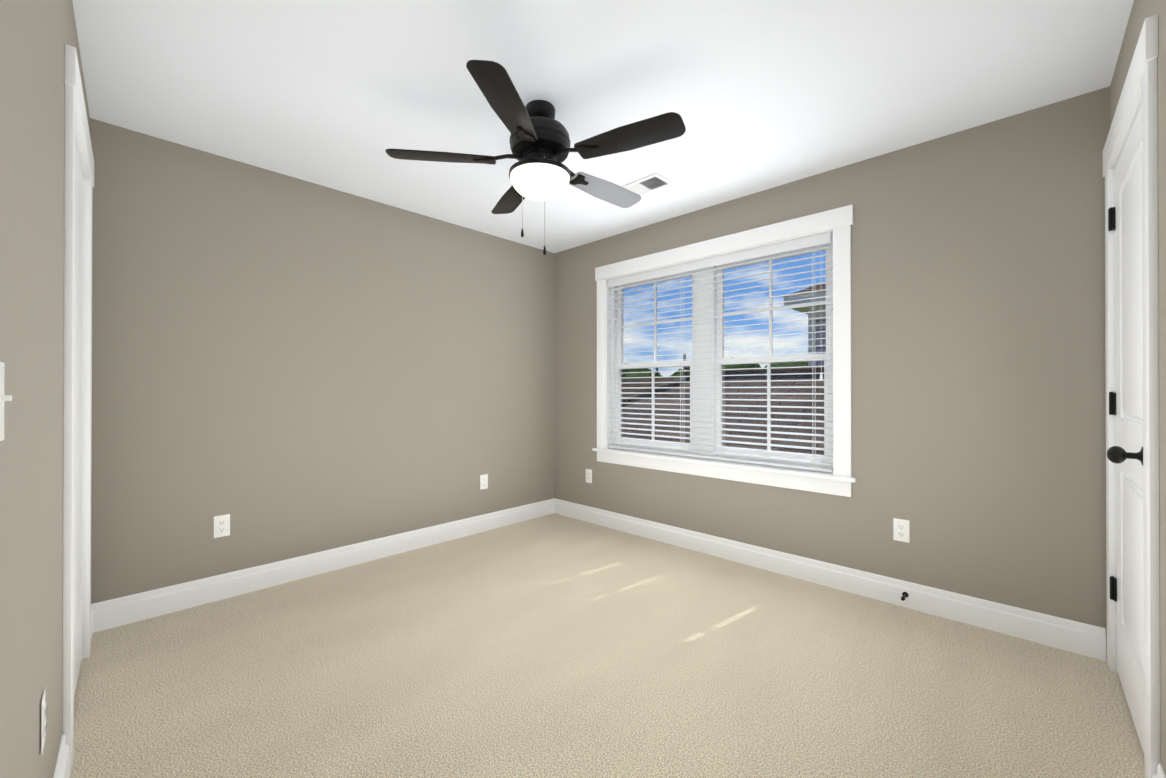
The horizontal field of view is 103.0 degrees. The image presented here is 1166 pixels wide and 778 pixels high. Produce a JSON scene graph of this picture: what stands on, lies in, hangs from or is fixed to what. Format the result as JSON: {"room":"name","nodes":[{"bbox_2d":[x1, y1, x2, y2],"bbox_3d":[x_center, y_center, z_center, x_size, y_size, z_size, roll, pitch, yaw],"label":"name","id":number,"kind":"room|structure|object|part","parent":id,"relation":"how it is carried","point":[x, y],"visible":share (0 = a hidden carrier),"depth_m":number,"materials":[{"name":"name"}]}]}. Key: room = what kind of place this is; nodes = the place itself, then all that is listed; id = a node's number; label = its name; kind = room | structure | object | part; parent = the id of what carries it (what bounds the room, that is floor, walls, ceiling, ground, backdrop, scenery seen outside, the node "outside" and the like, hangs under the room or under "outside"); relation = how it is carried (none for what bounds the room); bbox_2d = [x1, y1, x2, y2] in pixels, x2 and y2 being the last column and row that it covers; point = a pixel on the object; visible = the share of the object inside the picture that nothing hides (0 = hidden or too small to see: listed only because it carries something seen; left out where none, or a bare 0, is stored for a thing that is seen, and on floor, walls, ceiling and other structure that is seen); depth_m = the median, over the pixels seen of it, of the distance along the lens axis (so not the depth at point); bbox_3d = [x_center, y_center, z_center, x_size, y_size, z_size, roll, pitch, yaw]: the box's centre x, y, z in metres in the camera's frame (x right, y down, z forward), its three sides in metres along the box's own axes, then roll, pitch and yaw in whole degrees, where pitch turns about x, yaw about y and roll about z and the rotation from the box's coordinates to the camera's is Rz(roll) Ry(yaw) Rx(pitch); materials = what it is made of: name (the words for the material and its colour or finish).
{"room":"empty bedroom","nodes":[
{"label":"empty bedroom","id":0,"kind":"room"},
{"bbox_2d":[0,0,89,777],"bbox_3d":[-1.172,-0.066,0.911,3.872,2.450,0.255,0,0,44],"label":"wall","id":1,"kind":"structure","parent":0,"point":[36,36],"depth_m":0.94,"materials":[{"name":"beige paint"}]},
{"bbox_2d":[0,362,11,440],"bbox_3d":[-0.854,0.018,0.681,0.072,0.118,0.017,0,0,44],"label":"light switch","id":2,"kind":"object","parent":1,"relation":"attached to","point":[3,397],"visible":0.98,"depth_m":0.69,"materials":[{"name":"white plastic"}]},
{"bbox_2d":[41,688,46,754],"bbox_3d":[-1.219,0.750,1.049,0.072,0.118,0.006,0,0,44],"label":"electrical outlet","id":3,"kind":"object","parent":1,"relation":"attached to","point":[43,718],"visible":1,"depth_m":1.04,"materials":[{"name":"white plastic"}]},
{"bbox_2d":[53,612,92,777],"bbox_3d":[-1.498,1.084,1.339,2.396,0.134,0.100,0,0,44],"label":"baseboard","id":4,"kind":"structure","parent":1,"relation":"attached to","point":[62,768],"depth_m":1.31,"materials":[{"name":"white paint"}]},
{"bbox_2d":[62,44,93,775],"bbox_3d":[-1.899,0.068,1.675,0.973,2.169,0.174,0,0,44],"label":"trim","id":5,"kind":"structure","parent":1,"relation":"attached to","point":[77,134],"depth_m":1.39,"materials":[{"name":"white paint"}]},
{"bbox_2d":[74,148,83,696],"bbox_3d":[-1.881,0.124,1.694,0.755,2.032,0.059,0,0,44],"label":"closet door","id":6,"kind":"structure","parent":1,"relation":"in","point":[78,423],"depth_m":1.82,"materials":[{"name":"white paint"}]},
{"bbox_2d":[90,118,554,603],"bbox_3d":[-1.510,-0.063,3.150,0.120,2.440,3.470,0,0,44],"label":"wall","id":7,"kind":"structure","parent":0,"point":[284,367],"depth_m":2.78,"materials":[{"name":"beige paint"}]},
{"bbox_2d":[214,514,229,537],"bbox_3d":[-1.990,0.755,2.554,0.007,0.118,0.072,0,0,44],"label":"electrical outlet","id":8,"kind":"object","parent":7,"relation":"attached to","point":[221,525],"visible":1,"depth_m":2.55,"materials":[{"name":"white plastic"}]},
{"bbox_2d":[91,498,553,632],"bbox_3d":[-1.298,1.091,3.269,0.016,0.134,2.999,0,0,44],"label":"baseboard","id":9,"kind":"structure","parent":7,"relation":"attached to","point":[117,612],"depth_m":2.77,"materials":[{"name":"white paint"}]},
{"bbox_2d":[480,474,487,489],"bbox_3d":[-0.809,0.759,3.789,0.007,0.118,0.072,0,0,44],"label":"electrical outlet","id":10,"kind":"object","parent":7,"relation":"attached to","point":[483,481],"visible":1,"depth_m":3.79,"materials":[{"name":"white plastic"}]},
{"bbox_2d":[72,0,1133,252],"bbox_3d":[-0.158,-1.337,1.972,4.070,0.100,3.630,0,0,44],"label":"ceiling","id":11,"kind":"structure","parent":0,"point":[754,94],"depth_m":1.94,"materials":[{"name":"white paint"}]},
{"bbox_2d":[385,60,685,254],"bbox_3d":[-0.160,-0.939,2.151,1.292,0.695,1.253,0,0,44],"label":"ceiling fan","id":12,"kind":"object","parent":11,"relation":"hanging from","point":[539,141],"visible":1,"depth_m":2.01,"materials":[{"name":"black metal"}]},
{"bbox_2d":[621,173,673,195],"bbox_3d":[0.387,-1.278,2.924,0.320,0.012,0.190,0,0,44],"label":"ceiling vent","id":13,"kind":"object","parent":11,"relation":"in","point":[649,184],"visible":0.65,"depth_m":2.90,"materials":[{"name":"white metal"}]},
{"bbox_2d":[70,513,1144,777],"bbox_3d":[-0.158,1.203,1.963,4.070,0.100,3.630,0,0,44],"label":"floor","id":14,"kind":"structure","parent":0,"point":[554,645],"depth_m":1.83,"materials":[{"name":"carpet"}]},
{"bbox_2d":[554,86,1109,659],"bbox_3d":[1.041,-0.062,3.221,3.710,2.440,0.160,0,0,44],"label":"wall","id":15,"kind":"structure","parent":0,"point":[978,356],"depth_m":2.33,"materials":[{"name":"beige paint"}]},
{"bbox_2d":[586,469,591,482],"bbox_3d":[0.050,0.760,4.051,0.072,0.118,0.007,0,0,44],"label":"electrical outlet","id":16,"kind":"object","parent":15,"relation":"attached to","point":[588,475],"visible":1,"depth_m":4.04,"materials":[{"name":"white plastic"}]},
{"bbox_2d":[592,205,856,496],"bbox_3d":[0.869,-0.212,3.354,1.996,1.659,0.208,0,0,44],"label":"window","id":17,"kind":"structure","parent":15,"relation":"in","point":[839,480],"depth_m":3.21,"materials":[{"name":"white paint"}]},
{"bbox_2d":[607,231,832,471],"bbox_3d":[0.851,-0.215,3.335,1.742,1.418,0.065,0,0,44],"label":"window blind slats","id":18,"kind":"object","parent":17,"relation":"attached to","point":[798,243],"visible":0.9,"depth_m":3.17,"materials":[{"name":"white plastic"}]},
{"bbox_3d":[0.905,-0.216,3.392,1.748,1.419,0.082,0,0,44],"label":"window sash","id":19,"kind":"part","parent":17,"relation":"part of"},
{"bbox_2d":[554,498,1105,660],"bbox_3d":[0.974,1.090,3.160,3.451,0.134,0.016,0,0,44],"label":"baseboard","id":20,"kind":"structure","parent":15,"relation":"attached to","point":[1085,639],"depth_m":2.54,"materials":[{"name":"white paint"}]},
{"bbox_2d":[901,592,908,600],"bbox_3d":[1.679,1.087,2.423,0.028,0.028,0.078,0,0,44],"label":"door stop","id":21,"kind":"object","parent":20,"relation":"attached to","point":[904,594],"visible":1,"depth_m":2.44,"materials":[{"name":"black metal"}]},
{"bbox_2d":[893,518,909,542],"bbox_3d":[1.700,0.755,2.474,0.072,0.118,0.007,0,0,44],"label":"electrical outlet","id":22,"kind":"object","parent":15,"relation":"attached to","point":[901,529],"visible":1,"depth_m":2.47,"materials":[{"name":"white plastic"}]},
{"bbox_2d":[1110,0,1165,776],"bbox_3d":[1.085,-0.067,0.669,0.120,2.450,3.470,0,0,44],"label":"wall","id":23,"kind":"structure","parent":0,"point":[1141,10],"depth_m":1.24,"materials":[{"name":"beige paint"}]},
{"bbox_2d":[1107,104,1143,751],"bbox_3d":[1.886,0.124,1.626,0.119,2.032,0.772,0,0,44],"label":"closet door","id":24,"kind":"structure","parent":23,"relation":"in","point":[1125,454],"depth_m":1.63,"materials":[{"name":"white paint"}]},
{"bbox_3d":[1.647,0.201,1.403,0.080,0.066,0.066,0,0,44],"label":"knob","id":25,"kind":"part","parent":24,"relation":"part of","materials":[{"name":"black metal"}]},
{"bbox_2d":[1103,14,1160,777],"bbox_3d":[1.934,0.067,1.573,0.143,2.169,0.980,0,0,44],"label":"door frame","id":26,"kind":"structure","parent":23,"relation":"attached to","point":[1140,86],"depth_m":1.30,"materials":[{"name":"white paint"}]},
{"bbox_2d":[1152,764,1165,777],"bbox_3d":[0.820,1.081,0.486,0.016,0.134,2.145,0,0,44],"label":"baseboard","id":27,"kind":"structure","parent":23,"relation":"attached to","point":[1160,773],"depth_m":1.25,"materials":[{"name":"white paint"}]},
{"label":"outside","id":28,"kind":"structure","parent":0,"visible":0},
{"bbox_2d":[621,281,825,454],"bbox_3d":[52.889,2.328,59.965,300.000,14.446,240.000,0,0,44],"label":"neighboring buildings","id":29,"kind":"structure","parent":28,"point":[816,341],"depth_m":7.03,"materials":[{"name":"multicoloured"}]}
]}

